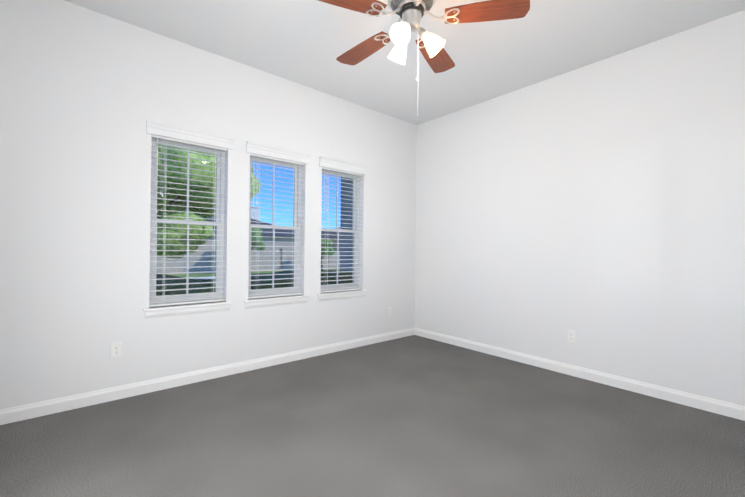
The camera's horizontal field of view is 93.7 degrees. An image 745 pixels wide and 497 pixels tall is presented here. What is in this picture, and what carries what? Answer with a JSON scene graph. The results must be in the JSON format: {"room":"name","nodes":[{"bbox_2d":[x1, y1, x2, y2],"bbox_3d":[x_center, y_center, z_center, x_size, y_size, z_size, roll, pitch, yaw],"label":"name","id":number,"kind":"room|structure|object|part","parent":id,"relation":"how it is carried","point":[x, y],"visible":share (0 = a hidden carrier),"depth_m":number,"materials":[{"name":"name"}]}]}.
{"room":"empty bedroom","nodes":[
{"label":"empty bedroom","id":0,"kind":"room"},
{"bbox_2d":[0,0,416,409],"bbox_3d":[-1.029,-0.297,3.785,4.542,3.050,0.160,1,0,-40],"label":"wall","id":1,"kind":"structure","parent":0,"point":[85,94],"depth_m":2.87,"materials":[{"name":"white paint"}]},
{"bbox_2d":[111,342,121,357],"bbox_3d":[-2.058,0.813,2.803,0.070,0.115,0.009,1,0,-40],"label":"electrical outlet","id":2,"kind":"object","parent":1,"relation":"attached to","point":[116,347],"visible":1,"depth_m":2.80,"materials":[{"name":"white plastic"}]},
{"bbox_2d":[143,119,233,318],"bbox_3d":[-1.679,-0.238,3.206,0.720,1.666,0.194,1,0,-40],"label":"window","id":3,"kind":"structure","parent":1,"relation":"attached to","point":[180,137],"depth_m":3.18,"materials":[{"name":"white plastic"}]},
{"bbox_2d":[0,327,415,424],"bbox_3d":[-0.990,1.178,3.713,4.222,0.102,0.015,1,0,-40],"label":"baseboard","id":4,"kind":"structure","parent":1,"relation":"attached to","point":[66,403],"depth_m":3.05,"materials":[{"name":"white paint"}]},
{"bbox_2d":[244,141,310,308],"bbox_3d":[-1.037,-0.229,3.754,0.720,1.666,0.194,1,0,-40],"label":"window","id":5,"kind":"structure","parent":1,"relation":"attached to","point":[295,161],"depth_m":3.75,"materials":[{"name":"white plastic"}]},
{"bbox_2d":[317,156,367,300],"bbox_3d":[-0.395,-0.220,4.302,0.720,1.666,0.194,1,0,-40],"label":"window","id":6,"kind":"structure","parent":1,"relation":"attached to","point":[344,169],"depth_m":4.33,"materials":[{"name":"white plastic"}]},
{"bbox_2d":[0,335,744,496],"bbox_3d":[0.236,1.263,2.275,4.542,0.050,4.115,1,0,-40],"label":"floor","id":7,"kind":"structure","parent":0,"point":[413,416],"depth_m":2.28,"materials":[{"name":"carpet"}]},
{"bbox_2d":[64,0,744,124],"bbox_3d":[0.273,-1.862,2.286,4.542,0.100,4.115,1,0,-40],"label":"ceiling","id":8,"kind":"structure","parent":0,"point":[307,43],"depth_m":3.01,"materials":[{"name":"white paint"}]},
{"bbox_2d":[318,0,529,119],"bbox_3d":[0.219,-1.333,2.335,1.410,0.959,1.375,1,0,-40],"label":"ceiling fan","id":9,"kind":"object","parent":8,"relation":"hanging from","point":[436,56],"visible":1,"depth_m":2.26,"materials":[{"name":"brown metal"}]},
{"bbox_3d":[-0.108,-1.534,2.138,0.663,0.078,0.182,1,4,-24],"label":"blade","id":10,"kind":"part","parent":9,"relation":"part of","materials":[{"name":"brown wood"}]},
{"bbox_3d":[-0.015,-1.531,2.603,0.182,0.078,0.663,-5,3,-42],"label":"blade","id":11,"kind":"part","parent":9,"relation":"part of","materials":[{"name":"brown wood"}]},
{"bbox_3d":[0.306,-1.530,1.906,0.182,0.078,0.663,5,-1,-6],"label":"blade","id":12,"kind":"part","parent":9,"relation":"part of","materials":[{"name":"wood"}]},
{"bbox_3d":[0.456,-1.526,2.659,0.182,0.078,0.663,-4,-2,29],"label":"blade","id":13,"kind":"part","parent":9,"relation":"part of","materials":[{"name":"brown wood"}]},
{"bbox_3d":[0.654,-1.525,2.228,0.663,0.078,0.182,1,-4,12],"label":"blade","id":14,"kind":"part","parent":9,"relation":"part of","materials":[{"name":"brown wood"}]},
{"bbox_2d":[414,10,744,405],"bbox_3d":[1.921,-0.262,3.703,0.160,3.050,4.115,1,0,-40],"label":"wall","id":15,"kind":"structure","parent":0,"point":[598,207],"depth_m":3.27,"materials":[{"name":"white paint"}]},
{"bbox_2d":[568,330,574,342],"bbox_3d":[1.983,0.878,3.480,0.009,0.115,0.070,1,0,-40],"label":"electrical outlet","id":16,"kind":"object","parent":15,"relation":"attached to","point":[571,336],"visible":1,"depth_m":3.48,"materials":[{"name":"white plastic"}]},
{"bbox_2d":[416,328,744,420],"bbox_3d":[1.832,1.211,3.646,0.015,0.102,3.750,1,0,-40],"label":"baseboard","id":17,"kind":"structure","parent":15,"relation":"attached to","point":[728,409],"depth_m":3.24,"materials":[{"name":"white paint"}]},
{"label":"outside","id":18,"kind":"structure","parent":0,"visible":0},
{"bbox_2d":[173,269,339,277],"bbox_3d":[-10.886,1.697,43.010,280.000,0.200,320.000,1,0,-40],"label":"lawn","id":19,"kind":"structure","parent":18,"point":[198,275],"depth_m":20.45,"materials":[{"name":"green plant"}]},
{"bbox_2d":[157,145,261,258],"bbox_3d":[-4.555,-1.511,6.477,4.793,6.103,4.808,1,0,-40],"label":"tree","id":20,"kind":"object","parent":19,"relation":"on","point":[196,229],"depth_m":6.21,"materials":[{"name":"green plant"}]},
{"bbox_2d":[196,206,293,250],"bbox_3d":[-15.702,-1.496,34.074,18.000,5.950,12.700,1,0,-40],"label":"house","id":21,"kind":"structure","parent":19,"relation":"on","point":[289,233],"depth_m":33.24,"materials":[{"name":"brick"}]},
{"bbox_2d":[156,249,339,272],"bbox_3d":[-0.467,0.878,30.625,240.250,1.540,0.450,1,0,-40],"label":"fence","id":22,"kind":"object","parent":19,"relation":"on","point":[208,258],"depth_m":22.30,"materials":[{"name":"stone"}]},
{"bbox_2d":[168,268,339,278],"bbox_3d":[3.108,1.690,26.615,240.000,0.028,10.500,1,0,-40],"label":"street","id":23,"kind":"structure","parent":19,"relation":"on","point":[214,272],"depth_m":21.30,"materials":[{"name":"grey asphalt"}]},
{"bbox_2d":[156,270,352,295],"bbox_3d":[-2.703,0.913,3.713,6.540,1.287,1.336,1,0,-40],"label":"hedge","id":24,"kind":"object","parent":19,"relation":"on","point":[172,281],"depth_m":4.16,"materials":[{"name":"green plant"}]},
{"bbox_2d":[251,228,265,251],"bbox_3d":[-7.734,-0.053,21.517,2.266,3.209,2.408,1,0,-40],"label":"tree","id":25,"kind":"object","parent":19,"relation":"on","point":[261,249],"depth_m":21.27,"materials":[{"name":"green plant"}]},
{"bbox_2d":[321,239,334,269],"bbox_3d":[-3.606,0.391,25.329,1.922,2.446,1.678,1,0,-40],"label":"tree","id":26,"kind":"object","parent":19,"relation":"on","point":[329,245],"depth_m":24.99,"materials":[{"name":"green plant"}]},
{"bbox_2d":[321,227,339,250],"bbox_3d":[-0.964,-0.657,45.344,12.700,4.700,16.000,0,0,44],"label":"house","id":27,"kind":"structure","parent":19,"relation":"on","point":[333,234],"depth_m":38.55,"materials":[{"name":"brick"}]},
{"bbox_2d":[340,177,352,270],"bbox_3d":[2.203,-1.052,8.774,6.400,5.368,3.238,1,0,-40],"label":"wing","id":28,"kind":"object","parent":19,"relation":"on","point":[342,221],"depth_m":7.71}
]}

